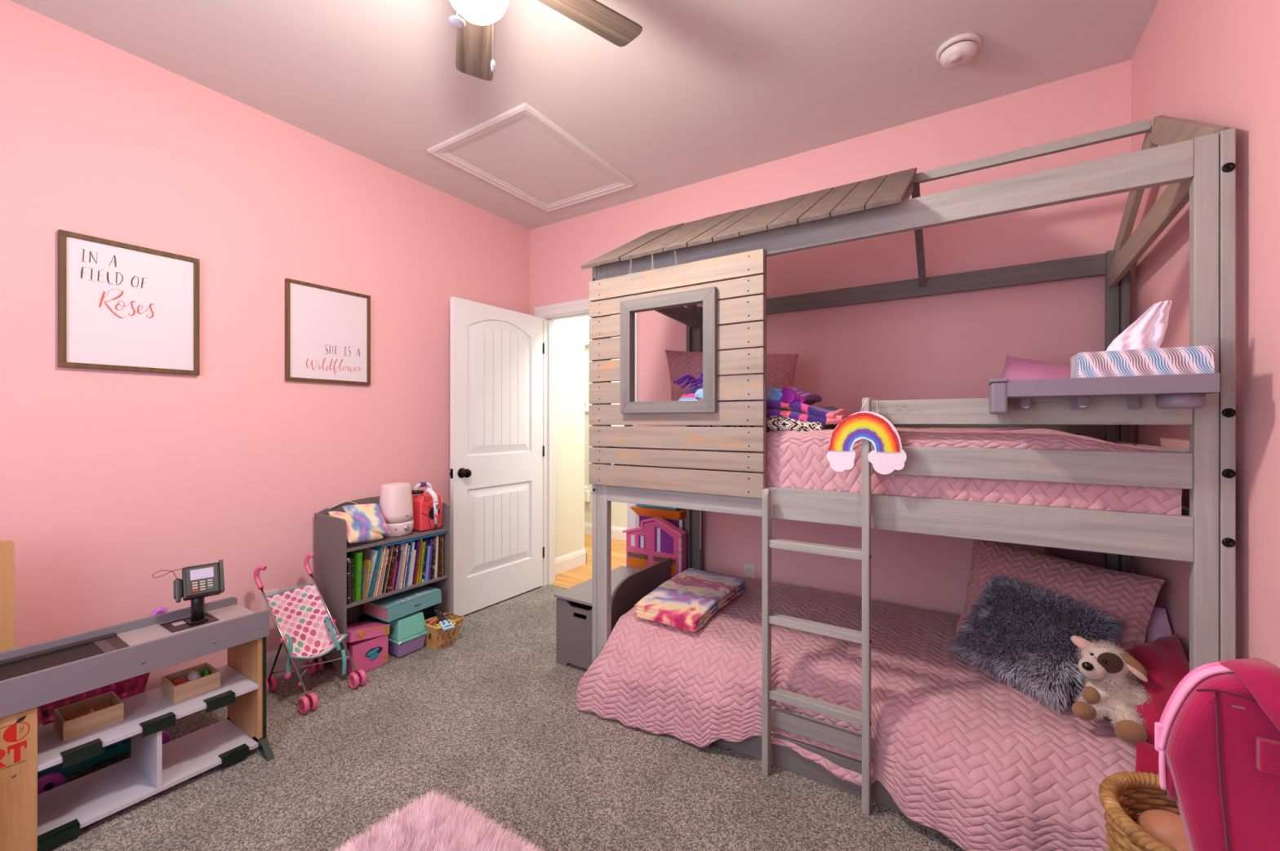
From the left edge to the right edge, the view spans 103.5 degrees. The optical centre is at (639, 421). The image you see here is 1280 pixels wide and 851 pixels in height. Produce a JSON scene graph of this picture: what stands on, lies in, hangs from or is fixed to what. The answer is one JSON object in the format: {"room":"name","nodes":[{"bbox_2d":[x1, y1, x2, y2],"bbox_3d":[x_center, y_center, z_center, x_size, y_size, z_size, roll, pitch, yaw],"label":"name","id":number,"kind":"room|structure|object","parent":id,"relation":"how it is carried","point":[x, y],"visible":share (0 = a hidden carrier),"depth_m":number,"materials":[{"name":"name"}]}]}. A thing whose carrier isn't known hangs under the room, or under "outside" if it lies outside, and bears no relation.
{"room":"bedroom","nodes":[
{"label":"bedroom","id":0,"kind":"room"},
{"bbox_2d":[0,0,584,727],"bbox_3d":[-1.785,-0.118,2.571,0.140,2.845,4.580,0,0,33],"label":"wall","id":1,"kind":"structure","parent":0,"point":[110,481],"depth_m":2.26,"materials":[{"name":"pink paint"}]},
{"bbox_2d":[57,229,199,375],"bbox_3d":[-2.048,-0.459,2.045,0.021,0.509,0.409,0,0,33],"label":"framed sign","id":2,"kind":"object","parent":1,"relation":"attached to","point":[123,307],"visible":1,"depth_m":2.02,"materials":[{"name":"white paper"}]},
{"bbox_2d":[262,588,278,614],"bbox_3d":[-1.796,0.879,2.453,0.008,0.116,0.070,0,0,33],"label":"wall outlet","id":3,"kind":"object","parent":1,"relation":"attached to","point":[264,606],"visible":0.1,"depth_m":2.44,"materials":[{"name":"white plastic"}]},
{"bbox_2d":[266,647,326,678],"bbox_3d":[-1.879,1.187,2.316,0.015,0.135,3.810,0,0,33],"label":"baseboard","id":4,"kind":"structure","parent":1,"relation":"attached to","point":[281,664],"depth_m":2.48,"materials":[{"name":"white"}]},
{"bbox_2d":[284,278,370,385],"bbox_3d":[-1.643,-0.459,2.678,0.021,0.505,0.420,0,0,33],"label":"framed sign","id":5,"kind":"object","parent":1,"relation":"attached to","point":[327,330],"visible":1,"depth_m":2.66,"materials":[{"name":"white"}]},
{"bbox_2d":[555,548,586,575],"bbox_3d":[-0.623,1.187,4.237,0.015,0.135,0.540,0,0,33],"label":"baseboard","id":6,"kind":"structure","parent":1,"relation":"attached to","point":[564,563],"depth_m":4.28,"materials":[{"name":"white wood"}]},
{"bbox_2d":[46,534,965,850],"bbox_3d":[-0.699,1.278,2.486,5.020,0.052,5.370,0,0,33],"label":"floor","id":7,"kind":"structure","parent":0,"point":[489,718],"depth_m":1.78,"materials":[{"name":"carpet"}]},
{"bbox_2d":[37,607,170,795],"bbox_3d":[-1.987,0.994,1.865,0.230,0.520,0.364,0,0,33],"label":"shopping cart","id":8,"kind":"object","parent":7,"relation":"on","point":[53,777],"visible":0.28,"depth_m":1.79,"materials":[{"name":"pink plastic"}]},
{"bbox_2d":[37,672,150,725],"bbox_3d":[-2.001,0.939,1.848,0.211,0.189,0.306,0,0,33],"label":"basket","id":9,"kind":"object","parent":8,"relation":"on","point":[132,686],"depth_m":1.82,"materials":[{"name":"pink plastic"}]},
{"bbox_2d":[0,540,275,850],"bbox_3d":[-1.808,0.814,1.580,0.430,0.880,1.007,0,0,33],"label":"stand","id":10,"kind":"object","parent":7,"relation":"on","point":[32,677],"visible":1,"depth_m":1.65,"materials":[{"name":"grey laminate"}]},
{"bbox_2d":[53,691,124,742],"bbox_3d":[-1.810,0.963,1.659,0.134,0.059,0.134,0,0,33],"label":"wooden tray","id":11,"kind":"object","parent":10,"relation":"on","point":[67,730],"visible":1,"depth_m":1.64,"materials":[{"name":"brown wood"}]},
{"bbox_2d":[67,702,111,720],"bbox_3d":[-1.808,0.970,1.662,0.058,0.032,0.095,0,0,33],"label":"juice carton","id":12,"kind":"object","parent":11,"relation":"in","point":[106,705],"visible":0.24,"depth_m":1.66,"materials":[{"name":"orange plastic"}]},
{"bbox_2d":[116,604,254,646],"bbox_3d":[-1.814,0.757,1.582,0.282,0.013,1.005,0,0,33],"label":"countertop","id":13,"kind":"structure","parent":10,"relation":"on","point":[142,635],"depth_m":1.83,"materials":[{"name":"grey wood"}]},
{"bbox_2d":[151,560,224,632],"bbox_3d":[-1.678,0.641,1.877,0.148,0.219,0.204,0,0,33],"label":"card terminal","id":14,"kind":"object","parent":10,"relation":"on","point":[197,583],"visible":1,"depth_m":1.88,"materials":[{"name":"black plastic"}]},
{"bbox_2d":[161,662,220,703],"bbox_3d":[-1.661,0.963,1.868,0.134,0.059,0.131,0,0,33],"label":"wooden tray","id":15,"kind":"object","parent":10,"relation":"on","point":[175,694],"visible":0.97,"depth_m":1.84,"materials":[{"name":"brown wood"}]},
{"bbox_2d":[186,671,201,681],"bbox_3d":[-1.655,0.956,1.873,0.055,0.060,0.040,0,0,33],"label":"egg","id":16,"kind":"object","parent":15,"relation":"in","point":[193,675],"visible":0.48,"depth_m":1.86,"materials":[{"name":"white plastic"}]},
{"bbox_2d":[253,553,366,715],"bbox_3d":[-1.534,0.950,2.353,0.403,0.607,0.290,0,0,25],"label":"stroller","id":17,"kind":"object","parent":7,"relation":"on","point":[305,626],"visible":0.93,"depth_m":2.35,"materials":[{"name":"pink fabric"}]},
{"bbox_2d":[332,621,390,675],"bbox_3d":[-1.438,1.140,2.592,0.209,0.225,0.208,0,0,33],"label":"box","id":18,"kind":"object","parent":7,"relation":"on","point":[367,642],"visible":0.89,"depth_m":2.54,"materials":[{"name":"pink cardboard"}]},
{"bbox_2d":[361,585,441,622],"bbox_3d":[-1.322,0.997,2.809,0.252,0.083,0.320,0,0,33],"label":"file","id":19,"kind":"object","parent":18,"relation":"on","point":[388,609],"visible":0.86,"depth_m":2.73,"materials":[{"name":"teal"}]},
{"bbox_2d":[393,590,430,603],"bbox_3d":[-1.252,0.959,2.775,0.055,0.005,0.188,0,0,33],"label":"print","id":20,"kind":"object","parent":19,"relation":"on","point":[415,595],"depth_m":2.78,"materials":[{"name":"white"}]},
{"bbox_2d":[314,496,449,680],"bbox_3d":[-1.396,0.840,2.776,0.288,0.828,0.603,0,0,33],"label":"bookshelf","id":21,"kind":"object","parent":7,"relation":"on","point":[331,547],"visible":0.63,"depth_m":2.55,"materials":[{"name":"grey paint"}]},
{"bbox_2d":[346,557,350,604],"bbox_3d":[-1.516,0.784,2.536,0.216,0.225,0.015,0,0,33],"label":"book","id":22,"kind":"object","parent":21,"relation":"on","point":[348,558],"visible":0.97,"depth_m":2.48,"materials":[{"name":"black paper"}]},
{"bbox_2d":[346,555,353,603],"bbox_3d":[-1.515,0.785,2.560,0.216,0.222,0.015,0,0,33],"label":"book","id":23,"kind":"object","parent":21,"relation":"on","point":[351,557],"visible":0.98,"depth_m":2.50,"materials":[{"name":"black paper"}]},
{"bbox_2d":[346,551,362,601],"bbox_3d":[-1.497,0.777,2.584,0.220,0.241,0.033,0,0,33],"label":"book","id":24,"kind":"object","parent":21,"relation":"on","point":[357,556],"visible":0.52,"depth_m":2.52,"materials":[{"name":"green paper"}]},
{"bbox_2d":[328,503,390,543],"bbox_3d":[-1.443,0.522,2.609,0.216,0.181,0.228,0,0,33],"label":"cushion","id":25,"kind":"object","parent":21,"relation":"on","point":[365,522],"visible":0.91,"depth_m":2.58,"materials":[{"name":"fabric"}]},
{"bbox_2d":[360,564,367,599],"bbox_3d":[-1.464,0.815,2.598,0.180,0.165,0.026,0,0,33],"label":"book","id":26,"kind":"object","parent":21,"relation":"on","point":[364,569],"visible":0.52,"depth_m":2.55,"materials":[{"name":"beige paper"}]},
{"bbox_2d":[362,558,370,599],"bbox_3d":[-1.464,0.803,2.617,0.190,0.190,0.034,0,0,33],"label":"book","id":27,"kind":"object","parent":21,"relation":"on","point":[366,562],"visible":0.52,"depth_m":2.57,"materials":[{"name":"beige paper"}]},
{"bbox_2d":[356,548,378,598],"bbox_3d":[-1.473,0.783,2.655,0.240,0.229,0.061,0,0,33],"label":"book","id":28,"kind":"object","parent":21,"relation":"on","point":[367,553],"visible":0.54,"depth_m":2.62,"materials":[{"name":"beige paper"}]},
{"bbox_2d":[368,545,383,598],"bbox_3d":[-1.458,0.771,2.665,0.240,0.258,0.079,0,0,33],"label":"book","id":29,"kind":"object","parent":21,"relation":"on","point":[380,548],"visible":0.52,"depth_m":2.60,"materials":[{"name":"teal paper"}]},
{"bbox_2d":[372,551,383,596],"bbox_3d":[-1.444,0.787,2.667,0.220,0.222,0.056,0,0,33],"label":"book","id":30,"kind":"object","parent":21,"relation":"on","point":[382,553],"visible":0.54,"depth_m":2.60,"materials":[{"name":"beige paper"}]},
{"bbox_2d":[374,546,386,595],"bbox_3d":[-1.442,0.775,2.684,0.230,0.247,0.063,0,0,33],"label":"book","id":31,"kind":"object","parent":21,"relation":"on","point":[384,548],"visible":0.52,"depth_m":2.62,"materials":[{"name":"beige paper"}]},
{"bbox_2d":[377,547,388,595],"bbox_3d":[-1.433,0.780,2.692,0.220,0.237,0.059,0,0,33],"label":"book","id":32,"kind":"object","parent":21,"relation":"on","point":[387,548],"visible":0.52,"depth_m":2.63,"materials":[{"name":"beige paper"}]},
{"bbox_2d":[382,531,445,546],"bbox_3d":[-1.316,0.645,2.833,0.205,0.012,0.377,0,0,33],"label":"book","id":33,"kind":"object","parent":32,"relation":"on","point":[442,533],"visible":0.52,"depth_m":2.76,"materials":[{"name":"blue paper"}]},
{"bbox_2d":[381,546,391,594],"bbox_3d":[-1.420,0.777,2.710,0.220,0.242,0.056,0,0,33],"label":"book","id":34,"kind":"object","parent":21,"relation":"on","point":[388,547],"visible":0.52,"depth_m":2.65,"materials":[{"name":"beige paper"}]},
{"bbox_2d":[383,545,394,593],"bbox_3d":[-1.412,0.775,2.717,0.220,0.245,0.053,0,0,33],"label":"book","id":35,"kind":"object","parent":21,"relation":"on","point":[393,546],"visible":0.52,"depth_m":2.66,"materials":[{"name":"beige paper"}]},
{"bbox_2d":[386,545,395,593],"bbox_3d":[-1.405,0.778,2.724,0.220,0.239,0.055,0,0,33],"label":"book","id":36,"kind":"object","parent":21,"relation":"on","point":[394,547],"visible":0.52,"depth_m":2.67,"materials":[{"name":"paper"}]},
{"bbox_2d":[388,544,399,591],"bbox_3d":[-1.397,0.779,2.743,0.220,0.238,0.050,0,0,33],"label":"book","id":37,"kind":"object","parent":21,"relation":"on","point":[396,545],"visible":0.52,"depth_m":2.68,"materials":[{"name":"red paper"}]},
{"bbox_2d":[378,482,413,537],"bbox_3d":[-1.343,0.482,2.778,0.178,0.281,0.178,0,0,-11],"label":"humidifier","id":38,"kind":"object","parent":21,"relation":"on","point":[395,504],"visible":0.94,"depth_m":2.71,"materials":[{"name":"white"}]},
{"bbox_2d":[393,549,401,591],"bbox_3d":[-1.377,0.793,2.751,0.200,0.208,0.043,0,0,33],"label":"book","id":39,"kind":"object","parent":21,"relation":"on","point":[399,553],"visible":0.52,"depth_m":2.70,"materials":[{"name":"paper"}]},
{"bbox_2d":[395,542,404,590],"bbox_3d":[-1.384,0.776,2.772,0.220,0.244,0.053,0,0,33],"label":"book","id":40,"kind":"object","parent":21,"relation":"on","point":[401,545],"visible":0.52,"depth_m":2.72,"materials":[{"name":"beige paper"}]},
{"bbox_2d":[398,542,408,589],"bbox_3d":[-1.366,0.778,2.786,0.220,0.239,0.048,0,0,33],"label":"book","id":41,"kind":"object","parent":21,"relation":"on","point":[406,544],"visible":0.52,"depth_m":2.73,"materials":[{"name":"beige paper"}]},
{"bbox_2d":[404,542,413,586],"bbox_3d":[-1.355,0.784,2.818,0.220,0.227,0.046,0,0,33],"label":"book","id":42,"kind":"object","parent":21,"relation":"on","point":[411,544],"visible":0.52,"depth_m":2.76,"materials":[{"name":"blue paper"}]},
{"bbox_2d":[405,541,414,586],"bbox_3d":[-1.345,0.779,2.825,0.220,0.237,0.042,0,0,33],"label":"book","id":43,"kind":"object","parent":21,"relation":"on","point":[410,542],"visible":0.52,"depth_m":2.77,"materials":[{"name":"beige paper"}]},
{"bbox_2d":[412,539,419,585],"bbox_3d":[-1.332,0.776,2.853,0.220,0.242,0.042,0,0,33],"label":"book","id":44,"kind":"object","parent":21,"relation":"on","point":[416,542],"visible":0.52,"depth_m":2.80,"materials":[{"name":"blue paper"}]},
{"bbox_2d":[413,542,422,584],"bbox_3d":[-1.320,0.783,2.857,0.220,0.229,0.040,0,0,33],"label":"book","id":45,"kind":"object","parent":21,"relation":"on","point":[420,543],"visible":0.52,"depth_m":2.80,"materials":[{"name":"red paper"}]},
{"bbox_2d":[417,541,426,583],"bbox_3d":[-1.311,0.786,2.882,0.220,0.226,0.046,0,0,33],"label":"book","id":46,"kind":"object","parent":21,"relation":"on","point":[420,572],"visible":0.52,"depth_m":2.82,"materials":[{"name":"yellow paper"}]},
{"bbox_2d":[421,538,427,582],"bbox_3d":[-1.296,0.779,2.892,0.220,0.236,0.033,0,0,33],"label":"book","id":47,"kind":"object","parent":21,"relation":"on","point":[424,540],"visible":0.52,"depth_m":2.83,"materials":[{"name":"beige paper"}]},
{"bbox_2d":[411,482,442,531],"bbox_3d":[-1.257,0.486,2.943,0.166,0.267,0.154,0,0,33],"label":"machine","id":48,"kind":"object","parent":21,"relation":"on","point":[421,523],"visible":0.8,"depth_m":2.88,"materials":[{"name":"red plastic"}]},
{"bbox_2d":[421,488,439,530],"bbox_3d":[-1.205,0.499,2.889,0.094,0.241,0.062,0,0,-32],"label":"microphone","id":49,"kind":"object","parent":48,"relation":"on","point":[435,501],"visible":1,"depth_m":2.88,"materials":[{"name":"white plastic"}]},
{"bbox_2d":[424,545,431,582],"bbox_3d":[-1.284,0.800,2.902,0.210,0.196,0.041,0,0,33],"label":"book","id":50,"kind":"object","parent":21,"relation":"on","point":[428,549],"visible":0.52,"depth_m":2.85,"materials":[{"name":"blue paper"}]},
{"bbox_2d":[424,537,433,580],"bbox_3d":[-1.282,0.783,2.928,0.220,0.228,0.036,0,0,33],"label":"book","id":51,"kind":"object","parent":21,"relation":"on","point":[430,541],"visible":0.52,"depth_m":2.87,"materials":[{"name":"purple paper"}]},
{"bbox_2d":[434,535,438,578],"bbox_3d":[-1.259,0.777,2.958,0.220,0.240,0.024,0,0,33],"label":"book","id":52,"kind":"object","parent":21,"relation":"on","point":[436,536],"visible":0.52,"depth_m":2.90,"materials":[{"name":"beige paper"}]},
{"bbox_2d":[359,607,432,653],"bbox_3d":[-1.381,1.161,2.870,0.175,0.185,0.340,0,0,33],"label":"panel","id":53,"kind":"object","parent":7,"relation":"on","point":[428,612],"visible":0.21,"depth_m":2.77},
{"bbox_2d":[388,634,426,657],"bbox_3d":[-1.272,1.210,2.752,0.118,0.084,0.167,0,0,33],"label":"box","id":54,"kind":"object","parent":7,"relation":"on","point":[398,648],"depth_m":2.70,"materials":[{"name":"purple plastic"}]},
{"bbox_2d":[388,611,427,657],"bbox_3d":[-1.269,1.151,2.749,0.139,0.203,0.181,0,0,33],"label":"case","id":55,"kind":"object","parent":7,"relation":"on","point":[407,634],"visible":0.81,"depth_m":2.70,"materials":[{"name":"teal plastic"}]},
{"bbox_2d":[330,788,546,850],"bbox_3d":[-0.576,1.209,0.961,1.050,0.084,1.165,0,0,33],"label":"rug","id":56,"kind":"object","parent":7,"relation":"on","point":[431,824],"visible":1,"depth_m":1.48,"materials":[{"name":"pink fur"}]},
{"bbox_2d":[424,612,465,650],"bbox_3d":[-1.113,1.182,2.842,0.154,0.141,0.188,0,0,33],"label":"basket","id":57,"kind":"object","parent":7,"relation":"on","point":[434,640],"visible":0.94,"depth_m":2.80,"materials":[{"name":"brown wicker"}]},
{"bbox_2d":[430,604,456,631],"bbox_3d":[-1.132,1.088,2.848,0.099,0.079,0.299,0,0,-41],"label":"guitar","id":58,"kind":"object","parent":57,"relation":"on","point":[446,624],"visible":0.93,"depth_m":2.79,"materials":[{"name":"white plastic"}]},
{"bbox_2d":[554,558,671,669],"bbox_3d":[-0.131,1.025,2.793,0.339,0.458,0.640,0,0,33],"label":"toy box","id":59,"kind":"object","parent":7,"relation":"on","point":[629,585],"visible":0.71,"depth_m":2.60,"materials":[{"name":"grey paint"}]},
{"bbox_2d":[622,516,686,578],"bbox_3d":[0.090,0.917,3.096,0.421,0.675,0.090,0,0,33],"label":"dollhouse","id":60,"kind":"object","parent":7,"relation":"on","point":[650,544],"visible":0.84,"depth_m":3.05,"materials":[{"name":"pink plastic"}]},
{"bbox_2d":[627,551,648,559],"bbox_3d":[-0.013,0.828,3.121,0.143,0.028,0.003,0,0,33],"label":"railing","id":61,"kind":"object","parent":60,"relation":"on","point":[631,555],"depth_m":3.12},
{"bbox_2d":[653,555,675,564],"bbox_3d":[0.146,0.828,3.019,0.155,0.028,0.003,0,0,33],"label":"railing","id":62,"kind":"object","parent":60,"relation":"on","point":[656,559],"depth_m":3.02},
{"bbox_2d":[629,505,685,531],"bbox_3d":[0.118,0.898,3.177,0.366,0.712,0.123,0,0,33],"label":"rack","id":63,"kind":"object","parent":7,"relation":"on","point":[675,517],"visible":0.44,"depth_m":3.12,"materials":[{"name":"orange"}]},
{"bbox_2d":[629,505,685,520],"bbox_3d":[0.118,0.571,3.177,0.366,0.057,0.123,0,0,33],"label":"tray","id":64,"kind":"object","parent":63,"relation":"on","point":[643,513],"depth_m":3.12,"materials":[{"name":"orange plastic"}]},
{"bbox_2d":[635,504,681,511],"bbox_3d":[0.121,0.498,3.184,0.295,0.088,0.090,0,0,33],"label":"storage bin","id":65,"kind":"object","parent":63,"relation":"on","point":[637,505],"visible":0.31,"depth_m":3.14,"materials":[{"name":"teal plastic"}]},
{"bbox_2d":[580,115,1235,816],"bbox_3d":[0.852,0.116,2.129,1.975,2.275,1.075,0,0,33],"label":"bunk bed","id":66,"kind":"object","parent":7,"relation":"on","point":[708,261],"visible":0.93,"depth_m":1.71,"materials":[{"name":"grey wood"}]},
{"bbox_2d":[826,399,906,475],"bbox_3d":[0.728,0.045,1.629,0.231,0.240,0.066,0,0,25],"label":"decoration","id":67,"kind":"object","parent":66,"relation":"hanging from","point":[888,455],"visible":1,"depth_m":1.59,"materials":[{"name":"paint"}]},
{"bbox_2d":[987,373,1220,414],"bbox_3d":[1.173,-0.069,1.324,0.425,0.094,0.196,0,0,33],"label":"tray","id":68,"kind":"object","parent":66,"relation":"attached to","point":[1185,391],"visible":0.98,"depth_m":1.24,"materials":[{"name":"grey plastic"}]},
{"bbox_2d":[1001,355,1070,380],"bbox_3d":[1.529,-0.131,1.907,0.405,0.280,0.195,0,0,33],"label":"pillow","id":69,"kind":"object","parent":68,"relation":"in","point":[1015,368],"visible":0.11,"depth_m":1.93,"materials":[{"name":"fabric"}]},
{"bbox_2d":[1070,300,1214,377],"bbox_3d":[1.233,-0.181,1.255,0.235,0.224,0.116,0,0,33],"label":"tissue box","id":70,"kind":"object","parent":68,"relation":"in","point":[1136,351],"visible":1,"depth_m":1.23,"materials":[{"name":"multicoloured"}]},
{"bbox_2d":[1097,771,1180,850],"bbox_3d":[1.129,1.026,1.001,0.325,0.457,0.326,0,0,37],"label":"wicker basket","id":71,"kind":"object","parent":7,"relation":"on","point":[1124,834],"visible":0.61,"depth_m":1.11,"materials":[{"name":"wicker"}]},
{"bbox_2d":[1135,809,1189,850],"bbox_3d":[1.126,0.917,1.031,0.180,0.171,0.172,0,0,-25],"label":"baby doll","id":72,"kind":"object","parent":71,"relation":"in","point":[1165,826],"visible":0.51,"depth_m":1.05,"materials":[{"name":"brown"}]},
{"bbox_3d":[0.906,1.019,0.672,0.310,0.470,0.250,0,0,33],"label":"stool","id":73,"kind":"object","parent":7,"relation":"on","visible":0},
{"bbox_2d":[1154,657,1279,850],"bbox_3d":[0.890,0.545,0.648,0.346,0.475,0.188,0,0,33],"label":"backpack","id":74,"kind":"object","parent":73,"relation":"on","point":[1217,735],"visible":1,"depth_m":0.65,"materials":[{"name":"plastic"}]},
{"bbox_2d":[9,0,1158,230],"bbox_3d":[-0.446,-1.531,1.397,3.620,0.080,4.010,0,0,33],"label":"ceiling","id":75,"kind":"structure","parent":0,"point":[706,90],"depth_m":2.10,"materials":[{"name":"white paint"}]},
{"bbox_2d":[426,102,636,212],"bbox_3d":[-0.593,-1.481,2.957,0.748,0.020,0.947,0,0,33],"label":"attic hatch","id":76,"kind":"object","parent":75,"relation":"attached to","point":[518,151],"visible":1,"depth_m":2.86,"materials":[{"name":"white paint"}]},
{"bbox_2d":[448,0,642,80],"bbox_3d":[-0.425,-1.214,1.372,1.007,0.555,1.041,0,0,33],"label":"ceiling fan","id":77,"kind":"object","parent":75,"relation":"hanging from","point":[474,20],"visible":1,"depth_m":1.64,"materials":[{"name":"brown wood"}]},
{"bbox_2d":[936,32,982,68],"bbox_3d":[1.267,-1.461,2.009,0.154,0.060,0.154,0,0,33],"label":"smoke detector","id":78,"kind":"object","parent":75,"relation":"attached to","point":[957,51],"visible":1,"depth_m":1.97,"materials":[{"name":"white plastic"}]},
{"bbox_2d":[942,40,975,53],"bbox_3d":[1.267,-1.472,2.009,0.120,0.005,0.120,0,0,33],"label":"vent","id":79,"kind":"object","parent":78,"relation":"attached to","point":[948,46],"depth_m":1.96,"materials":[{"name":"grey plastic"}]},
{"bbox_2d":[584,314,626,528],"bbox_3d":[0.021,-0.118,5.274,3.220,2.745,0.100,0,0,33],"label":"wall","id":80,"kind":"structure","parent":0,"point":[619,510],"depth_m":5.60,"materials":[{"name":"white paint"}]},
{"bbox_2d":[584,522,626,541],"bbox_3d":[-0.010,1.187,5.225,3.220,0.135,0.015,0,0,33],"label":"baseboard","id":81,"kind":"structure","parent":80,"relation":"attached to","point":[617,533],"depth_m":5.38,"materials":[{"name":"white wood"}]},
{"bbox_2d":[529,59,1131,616],"bbox_3d":[0.615,-0.093,3.051,3.420,2.795,0.120,0,0,33],"label":"wall","id":82,"kind":"structure","parent":0,"point":[946,346],"depth_m":2.52,"materials":[{"name":"pink paint"}]},
{"bbox_2d":[449,296,544,619],"bbox_3d":[-0.940,0.227,3.493,0.105,2.030,0.811,0,0,33],"label":"door","id":83,"kind":"structure","parent":82,"relation":"in","point":[497,449],"depth_m":3.43,"materials":[{"name":"white paint"}]},
{"bbox_2d":[554,320,555,582],"bbox_3d":[-0.339,0.188,3.745,0.941,2.133,0.018,0,0,33],"label":"trim","id":84,"kind":"structure","parent":82,"relation":"attached to","point":[554,321],"depth_m":3.96,"materials":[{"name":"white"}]},
{"bbox_2d":[542,310,588,586],"bbox_3d":[-0.376,0.224,3.687,0.795,2.060,0.120,0,0,33],"label":"trim","id":85,"kind":"structure","parent":82,"relation":"attached to","point":[548,322],"depth_m":3.88,"materials":[{"name":"white wood"}]},
{"bbox_2d":[534,298,638,586],"bbox_3d":[-0.414,0.188,3.629,0.941,2.133,0.018,0,0,33],"label":"trim","id":86,"kind":"structure","parent":82,"relation":"attached to","point":[580,305],"depth_m":3.61,"materials":[{"name":"white wood"}]},
{"bbox_2d":[743,563,755,579],"bbox_3d":[0.641,0.894,2.958,0.070,0.116,0.008,0,0,33],"label":"wall outlet","id":87,"kind":"object","parent":82,"relation":"attached to","point":[748,570],"visible":0.64,"depth_m":2.96,"materials":[{"name":"white plastic"}]},
{"bbox_2d":[1131,0,1279,666],"bbox_3d":[1.044,-0.118,0.441,0.120,2.845,4.050,0,0,33],"label":"wall","id":88,"kind":"structure","parent":0,"point":[1215,62],"depth_m":1.25,"materials":[{"name":"pink paint"}]},
{"bbox_3d":[0.889,0.201,2.168,1.775,0.214,0.880,0,0,33],"label":"mattress","id":89,"kind":"object","parent":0,"visible":0},
{"bbox_2d":[613,426,1182,515],"bbox_3d":[0.884,0.162,2.169,1.797,0.285,0.924,0,0,33],"label":"quilt","id":90,"kind":"object","parent":89,"relation":"on","point":[794,459],"visible":0.4,"depth_m":1.57,"materials":[{"name":"pink fabric"}]},
{"bbox_2d":[665,350,799,400],"bbox_3d":[0.469,-0.178,2.545,0.684,0.375,0.145,0,0,0],"label":"quilted pillow","id":91,"kind":"object","parent":90,"relation":"on","point":[780,368],"visible":0.25,"depth_m":2.52,"materials":[{"name":"pink fabric"}]},
{"bbox_2d":[699,415,836,431],"bbox_3d":[0.540,0.011,2.085,0.478,0.096,0.366,0,0,33],"label":"folded blanket","id":92,"kind":"object","parent":90,"relation":"on","point":[774,423],"visible":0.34,"depth_m":1.88,"materials":[{"name":"fabric"}]},
{"bbox_2d":[697,399,852,425],"bbox_3d":[0.564,-0.042,2.082,0.581,0.108,0.372,0,0,33],"label":"folded blanket","id":93,"kind":"object","parent":92,"relation":"on","point":[827,415],"visible":0.51,"depth_m":1.87,"materials":[{"name":"fabric"}]},
{"bbox_2d":[672,373,702,400],"bbox_3d":[0.267,-0.115,2.253,0.184,0.192,0.240,0,0,33],"label":"throw","id":94,"kind":"object","parent":93,"relation":"on","point":[696,384],"visible":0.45,"depth_m":2.19,"materials":[{"name":"purple fabric"}]},
{"bbox_2d":[694,386,822,405],"bbox_3d":[0.506,-0.105,2.114,0.449,0.087,0.354,0,0,33],"label":"folded blanket","id":95,"kind":"object","parent":93,"relation":"on","point":[787,395],"visible":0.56,"depth_m":1.92,"materials":[{"name":"fabric"}]},
{"bbox_3d":[0.893,1.051,2.161,1.790,0.194,0.867,0,0,33],"label":"mattress","id":96,"kind":"object","parent":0,"visible":0},
{"bbox_2d":[576,571,1140,850],"bbox_3d":[0.828,1.055,2.115,1.931,0.382,1.081,0,0,33],"label":"quilt","id":97,"kind":"object","parent":96,"relation":"on","point":[965,756],"visible":0.62,"depth_m":1.74,"materials":[{"name":"pink fabric"}]},
{"bbox_2d":[634,568,746,631],"bbox_3d":[0.254,0.831,2.433,0.361,0.079,0.652,0,0,33],"label":"blanket","id":98,"kind":"object","parent":97,"relation":"on","point":[687,600],"visible":1,"depth_m":2.29,"materials":[{"name":"multicoloured fabric"}]},
{"bbox_2d":[946,573,1127,716],"bbox_3d":[1.343,0.734,1.749,0.337,0.316,0.440,0,0,-18],"label":"fur pillow","id":99,"kind":"object","parent":97,"relation":"on","point":[1024,636],"visible":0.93,"depth_m":1.68,"materials":[{"name":"grey fur"}]},
{"bbox_2d":[955,539,1164,650],"bbox_3d":[1.502,0.681,1.870,0.246,0.395,0.601,0,0,-27],"label":"quilted pillow","id":100,"kind":"object","parent":97,"relation":"on","point":[1131,598],"visible":0.39,"depth_m":1.78,"materials":[{"name":"pink fabric"}]},
{"bbox_2d":[1044,546,1105,568],"bbox_3d":[1.770,0.692,2.050,0.205,0.323,0.186,0,0,33],"label":"pillow","id":101,"kind":"object","parent":97,"relation":"on","point":[1093,559],"visible":0.13,"depth_m":2.06,"materials":[{"name":"fabric"}]},
{"bbox_2d":[1071,635,1151,744],"bbox_3d":[1.347,0.747,1.430,0.195,0.227,0.215,0,0,33],"label":"stuffed animal","id":102,"kind":"object","parent":97,"relation":"on","point":[1110,691],"visible":0.91,"depth_m":1.43},
{"bbox_2d":[1135,741,1174,809],"bbox_3d":[1.361,1.007,1.265,0.196,0.363,0.205,0,0,33],"label":"blanket","id":103,"kind":"object","parent":97,"relation":"on","point":[1146,757],"visible":0.13,"depth_m":1.30,"materials":[{"name":"fabric"}]},
{"bbox_2d":[1123,633,1189,746],"bbox_3d":[1.501,0.774,1.465,0.175,0.228,0.392,0,0,33],"label":"pillow","id":104,"kind":"object","parent":97,"relation":"on","point":[1164,660],"visible":0.44,"depth_m":1.45,"materials":[{"name":"red fabric"}]},
{"bbox_2d":[1144,606,1173,644],"bbox_3d":[1.681,0.739,1.672,0.126,0.230,0.370,0,0,33],"label":"pillow","id":105,"kind":"object","parent":97,"relation":"on","point":[1158,626],"visible":0.11,"depth_m":1.65,"materials":[{"name":"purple fabric"}]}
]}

